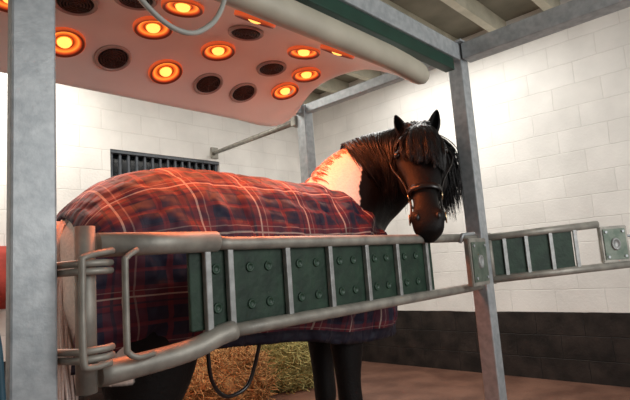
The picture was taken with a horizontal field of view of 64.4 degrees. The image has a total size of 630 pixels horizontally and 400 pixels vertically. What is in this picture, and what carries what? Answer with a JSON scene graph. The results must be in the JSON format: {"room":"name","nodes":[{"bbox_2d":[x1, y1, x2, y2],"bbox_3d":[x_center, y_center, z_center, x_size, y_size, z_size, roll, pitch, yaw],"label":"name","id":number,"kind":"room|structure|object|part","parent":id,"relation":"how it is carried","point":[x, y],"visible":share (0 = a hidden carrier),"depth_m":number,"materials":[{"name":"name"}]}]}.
{"room":"horse stable","nodes":[
{"label":"horse stable","id":0,"kind":"room"},
{"bbox_2d":[0,72,300,399],"bbox_3d":[-2.398,0.245,5.108,0.200,3.780,6.500,-11,-10,43],"label":"wall","id":1,"kind":"structure","parent":0,"point":[89,123],"depth_m":5.53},
{"bbox_2d":[0,246,5,308],"bbox_3d":[-2.826,0.675,4.327,0.125,0.550,0.425,-11,-10,43],"label":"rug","id":2,"kind":"object","parent":1,"relation":"hanging from","point":[2,248],"visible":0.33,"depth_m":4.36,"materials":[{"name":"red fabric"}]},
{"bbox_2d":[110,149,218,176],"bbox_3d":[-1.746,-0.239,5.878,0.150,0.540,1.410,-11,-10,43],"label":"window","id":3,"kind":"structure","parent":1,"relation":"in","point":[121,162],"depth_m":5.73,"materials":[{"name":"paint"}]},
{"bbox_3d":[-1.739,-0.493,5.887,0.080,0.035,1.410,-11,-10,43],"label":"frame","id":4,"kind":"part","parent":3,"relation":"part of","materials":[{"name":"paint"}]},
{"bbox_2d":[210,116,296,158],"bbox_3d":[-0.706,-0.617,5.112,0.108,0.480,2.689,-1,-8,-25],"label":"bar","id":5,"kind":"object","parent":1,"relation":"attached to","point":[214,152],"visible":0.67,"depth_m":4.75,"materials":[{"name":"grey metal"}]},
{"bbox_2d":[312,0,539,93],"bbox_3d":[0.103,-2.182,2.869,7.530,0.080,6.900,-11,-10,43],"label":"ceiling","id":6,"kind":"structure","parent":0,"point":[437,13],"depth_m":5.21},
{"bbox_2d":[303,92,319,103],"bbox_3d":[-2.197,-1.601,5.028,0.080,0.180,6.500,-11,-10,43],"label":"beam","id":7,"kind":"structure","parent":6,"relation":"attached to","point":[312,96],"depth_m":7.23,"materials":[{"name":"grey metal"}]},
{"bbox_2d":[317,78,348,92],"bbox_3d":[-1.794,-1.680,4.648,0.080,0.180,6.500,-11,-10,43],"label":"beam","id":8,"kind":"structure","parent":6,"relation":"attached to","point":[333,85],"depth_m":6.74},
{"bbox_2d":[346,70,381,80],"bbox_3d":[-1.390,-1.759,4.268,0.080,0.180,6.500,-11,-10,43],"label":"beam","id":9,"kind":"structure","parent":6,"relation":"attached to","point":[365,75],"depth_m":6.34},
{"bbox_2d":[381,0,457,40],"bbox_3d":[-0.583,-1.917,3.507,0.080,0.180,6.500,-11,-10,43],"label":"beam","id":10,"kind":"structure","parent":6,"relation":"attached to","point":[388,2],"depth_m":5.20,"materials":[{"name":"grey metal"}]},
{"bbox_2d":[441,0,505,31],"bbox_3d":[-0.179,-1.996,3.127,0.080,0.180,6.500,-11,-10,43],"label":"beam","id":11,"kind":"structure","parent":6,"relation":"attached to","point":[473,10],"depth_m":4.97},
{"bbox_2d":[532,0,559,10],"bbox_3d":[0.224,-2.075,2.747,0.080,0.180,6.500,-11,-10,43],"label":"beam","id":12,"kind":"structure","parent":6,"relation":"attached to","point":[544,5],"depth_m":4.81,"materials":[{"name":"beige wood"}]},
{"bbox_2d":[262,361,629,399],"bbox_3d":[0.384,1.645,2.370,7.530,0.100,6.900,-11,-10,43],"label":"floor","id":13,"kind":"structure","parent":0,"point":[379,381],"depth_m":4.94,"materials":[{"name":"brown concrete"}]},
{"bbox_2d":[183,345,278,399],"bbox_3d":[-1.044,1.650,4.663,1.134,0.691,1.619,-11,-10,43],"label":"pile","id":14,"kind":"object","parent":13,"relation":"on","point":[231,369],"visible":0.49,"depth_m":4.48,"materials":[{"name":"brown plant"}]},
{"bbox_2d":[57,109,464,399],"bbox_3d":[-0.131,0.548,2.386,2.162,2.149,1.089,2,-10,-39],"label":"horse","id":15,"kind":"object","parent":13,"relation":"on","point":[359,189],"visible":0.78,"depth_m":2.06},
{"bbox_2d":[249,342,334,395],"bbox_3d":[-0.288,1.678,5.606,1.006,0.768,1.147,-10,-9,38],"label":"pile","id":16,"kind":"object","parent":13,"relation":"on","point":[294,373],"visible":0.38,"depth_m":5.24,"materials":[{"name":"plant"}]},
{"bbox_2d":[5,0,629,399],"bbox_3d":[0.627,0.185,1.548,4.050,2.542,2.520,-11,-10,43],"label":"steel frame","id":17,"kind":"object","parent":13,"relation":"on","point":[31,373],"visible":0.88,"depth_m":1.26,"materials":[{"name":"grey metal"}]},
{"bbox_2d":[0,336,5,399],"bbox_3d":[-0.670,0.858,1.028,0.056,1.227,0.054,-11,-10,43],"label":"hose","id":18,"kind":"object","parent":17,"relation":"hanging from","point":[2,374],"visible":1,"depth_m":1.08,"materials":[{"name":"rubber"}]},
{"bbox_3d":[-0.668,0.238,1.182,0.035,2.530,0.103,-11,-10,43],"label":"post","id":19,"kind":"part","parent":17,"relation":"part of","materials":[{"name":"metal"}]},
{"bbox_2d":[138,0,226,35],"bbox_3d":[-0.443,-0.707,1.447,0.093,0.490,0.595,-11,-10,43],"label":"cable","id":20,"kind":"object","parent":17,"relation":"hanging from","point":[145,4],"visible":1,"depth_m":1.42,"materials":[{"name":"grey rubber"}]},
{"bbox_2d":[0,0,429,125],"bbox_3d":[-0.567,-0.731,2.390,1.425,0.395,1.890,-11,-10,43],"label":"canopy","id":21,"kind":"object","parent":17,"relation":"hanging from","point":[261,60],"visible":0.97,"depth_m":2.44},
{"bbox_2d":[0,0,7,12],"bbox_3d":[-1.178,-0.779,1.931,0.175,0.046,0.176,-11,-10,43],"label":"heat lamp","id":22,"kind":"object","parent":21,"relation":"attached to","point":[3,3],"depth_m":1.97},
{"bbox_2d":[55,27,85,57],"bbox_3d":[-1.117,-0.700,2.228,0.168,0.081,0.176,-11,-10,43],"label":"heat lamp","id":23,"kind":"object","parent":21,"relation":"attached to","point":[70,42],"depth_m":2.23,"materials":[{"name":"orange glass"}]},
{"bbox_2d":[59,0,91,13],"bbox_3d":[-0.968,-0.791,2.023,0.118,0.007,0.128,-18,-15,42],"label":"grille","id":24,"kind":"object","parent":21,"relation":"attached to","point":[65,6],"depth_m":2.04,"materials":[{"name":"black metal"}]},
{"bbox_2d":[100,49,125,68],"bbox_3d":[-0.970,-0.677,2.405,0.128,0.007,0.118,4,-34,-46],"label":"grille","id":25,"kind":"object","parent":21,"relation":"attached to","point":[109,58],"depth_m":2.40,"materials":[{"name":"black metal"}]},
{"bbox_2d":[120,0,150,7],"bbox_3d":[-0.730,-0.810,2.032,0.118,0.007,0.128,-6,-7,43],"label":"grille","id":26,"kind":"object","parent":21,"relation":"attached to","point":[124,3],"depth_m":2.05,"materials":[{"name":"black metal"}]},
{"bbox_2d":[133,16,172,39],"bbox_3d":[-0.735,-0.778,2.269,0.176,0.035,0.176,-11,-10,43],"label":"heat lamp","id":27,"kind":"object","parent":21,"relation":"attached to","point":[146,27],"depth_m":2.26,"materials":[{"name":"orange glass"}]},
{"bbox_2d":[148,59,182,83],"bbox_3d":[-0.779,-0.667,2.609,0.166,0.085,0.176,-11,-10,43],"label":"heat lamp","id":28,"kind":"object","parent":21,"relation":"attached to","point":[160,71],"depth_m":2.60,"materials":[{"name":"orange glass"}]},
{"bbox_2d":[161,0,203,17],"bbox_3d":[-0.554,-0.807,2.099,0.175,0.044,0.176,-11,-10,43],"label":"heat lamp","id":29,"kind":"object","parent":21,"relation":"attached to","point":[179,8],"depth_m":2.10,"materials":[{"name":"orange glass"}]},
{"bbox_2d":[198,77,218,91],"bbox_3d":[-0.598,-0.648,2.808,0.128,0.007,0.118,4,-35,-46],"label":"grille","id":30,"kind":"object","parent":21,"relation":"attached to","point":[205,84],"depth_m":2.81,"materials":[{"name":"black metal"}]},
{"bbox_2d":[201,41,235,60],"bbox_3d":[-0.494,-0.757,2.550,0.176,0.037,0.176,-11,-10,43],"label":"heat lamp","id":31,"kind":"object","parent":21,"relation":"attached to","point":[210,50],"depth_m":2.54,"materials":[{"name":"orange glass"}]},
{"bbox_2d":[234,86,252,99],"bbox_3d":[-0.425,-0.637,2.989,0.128,0.007,0.118,4,-35,-46],"label":"grille","id":32,"kind":"object","parent":21,"relation":"attached to","point":[240,92],"depth_m":2.98,"materials":[{"name":"black metal"}]},
{"bbox_2d":[233,29,257,38],"bbox_3d":[-0.329,-0.789,2.381,0.118,0.007,0.128,-3,-4,44],"label":"grille","id":33,"kind":"object","parent":21,"relation":"attached to","point":[237,33],"depth_m":2.38,"materials":[{"name":"black metal"}]},
{"bbox_2d":[234,10,275,28],"bbox_3d":[-0.245,-0.741,2.049,0.159,0.102,0.176,-11,-10,43],"label":"heat lamp","id":34,"kind":"object","parent":21,"relation":"attached to","point":[237,13],"depth_m":1.99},
{"bbox_2d":[261,64,281,74],"bbox_3d":[-0.245,-0.737,2.823,0.118,0.007,0.128,-19,-16,41],"label":"grille","id":35,"kind":"object","parent":21,"relation":"attached to","point":[266,69],"depth_m":2.82,"materials":[{"name":"black metal"}]},
{"bbox_2d":[271,82,298,99],"bbox_3d":[-0.185,-0.671,3.094,0.173,0.063,0.176,-11,-10,43],"label":"heat lamp","id":36,"kind":"object","parent":21,"relation":"attached to","point":[279,90],"depth_m":3.08,"materials":[{"name":"orange glass"}]},
{"bbox_2d":[287,45,319,59],"bbox_3d":[-0.058,-0.775,2.634,0.175,0.042,0.176,-11,-10,43],"label":"heat lamp","id":37,"kind":"object","parent":21,"relation":"attached to","point":[301,52],"depth_m":2.62,"materials":[{"name":"orange glass"}]},
{"bbox_2d":[291,67,320,82],"bbox_3d":[-0.051,-0.734,2.942,0.176,0.031,0.176,-11,-10,43],"label":"heat lamp","id":38,"kind":"object","parent":21,"relation":"attached to","point":[298,74],"depth_m":2.93,"materials":[{"name":"orange glass"}]},
{"bbox_2d":[320,44,354,58],"bbox_3d":[0.110,-0.720,2.429,0.159,0.101,0.176,-11,-10,43],"label":"heat lamp","id":39,"kind":"object","parent":21,"relation":"attached to","point":[323,47],"depth_m":2.37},
{"bbox_2d":[57,226,489,395],"bbox_3d":[0.165,0.312,1.987,0.123,0.410,2.232,-11,-10,43],"label":"gate","id":40,"kind":"object","parent":17,"relation":"attached to","point":[238,287],"visible":0.97,"depth_m":1.63,"materials":[{"name":"metal"}]},
{"bbox_3d":[-0.528,0.261,1.216,0.023,0.294,0.107,-8,-8,24],"label":"latch handle","id":41,"kind":"part","parent":40,"relation":"part of","materials":[{"name":"grey metal"}]},
{"bbox_3d":[-0.462,0.268,1.304,0.027,0.292,0.090,-8,-8,29],"label":"latch handle","id":42,"kind":"part","parent":40,"relation":"part of","materials":[{"name":"grey metal"}]},
{"bbox_3d":[-0.437,0.123,1.426,0.064,0.066,0.370,-11,-10,43],"label":"rail","id":43,"kind":"part","parent":40,"relation":"part of","materials":[{"name":"grey metal"}]},
{"bbox_3d":[-0.396,0.422,1.407,0.062,0.111,0.426,-11,-10,43],"label":"rail","id":44,"kind":"part","parent":40,"relation":"part of","materials":[{"name":"grey metal"}]},
{"bbox_3d":[0.102,0.300,1.994,0.015,0.245,1.390,-11,-10,43],"label":"panel","id":45,"kind":"part","parent":40,"relation":"part of","materials":[{"name":"green metal"}]},
{"bbox_3d":[0.290,0.172,2.188,0.044,0.048,1.782,-11,-10,43],"label":"rail","id":46,"kind":"part","parent":40,"relation":"part of","materials":[{"name":"grey metal"}]},
{"bbox_3d":[0.330,0.444,2.173,0.044,0.045,1.725,-11,-10,43],"label":"rail","id":47,"kind":"part","parent":40,"relation":"part of","materials":[{"name":"grey metal"}]},
{"bbox_3d":[0.799,0.197,2.622,0.133,0.059,0.031,1,-9,-35],"label":"latch lever","id":48,"kind":"part","parent":40,"relation":"part of","materials":[{"name":"metal"}]},
{"bbox_3d":[0.877,0.327,2.657,0.005,0.210,0.164,-11,-10,43],"label":"latch plate","id":49,"kind":"part","parent":40,"relation":"part of","materials":[{"name":"metal"}]},
{"bbox_3d":[0.005,0.521,3.734,0.090,2.530,0.090,-11,-10,43],"label":"post","id":50,"kind":"part","parent":17,"relation":"part of","materials":[{"name":"metal"}]},
{"bbox_3d":[0.845,-0.919,3.018,0.160,0.012,0.170,-11,-10,43],"label":"plate","id":51,"kind":"part","parent":17,"relation":"part of","materials":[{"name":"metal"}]},
{"bbox_3d":[0.941,0.338,2.851,0.090,2.530,0.090,-11,-10,43],"label":"post","id":52,"kind":"part","parent":17,"relation":"part of","materials":[{"name":"metal"}]},
{"bbox_2d":[488,221,629,283],"bbox_3d":[1.441,0.292,2.889,0.892,0.316,0.052,-4,-7,-1],"label":"gate","id":53,"kind":"object","parent":17,"relation":"attached to","point":[541,252],"visible":0.94,"depth_m":2.88,"materials":[{"name":"metal"}]},
{"bbox_3d":[1.256,0.307,2.895,0.479,0.235,0.012,-4,-7,-1],"label":"panel","id":54,"kind":"part","parent":53,"relation":"part of","materials":[{"name":"green metal"}]},
{"bbox_3d":[1.322,0.180,2.906,0.651,0.073,0.044,-4,-7,-1],"label":"rail","id":55,"kind":"part","parent":53,"relation":"part of","materials":[{"name":"grey metal"}]},
{"bbox_3d":[1.419,0.412,2.877,0.811,0.073,0.044,-4,-7,-1],"label":"rail","id":56,"kind":"part","parent":53,"relation":"part of","materials":[{"name":"grey metal"}]},
{"bbox_3d":[1.734,0.253,2.884,0.131,0.176,0.005,-4,-7,-1],"label":"latch plate","id":57,"kind":"part","parent":53,"relation":"part of","materials":[{"name":"metal"}]},
{"bbox_2d":[302,0,629,386],"bbox_3d":[2.553,-0.127,5.042,7.530,3.780,0.200,-11,-10,43],"label":"wall","id":58,"kind":"structure","parent":0,"point":[552,112],"depth_m":5.16,"materials":[{"name":"white brick"}]}
]}

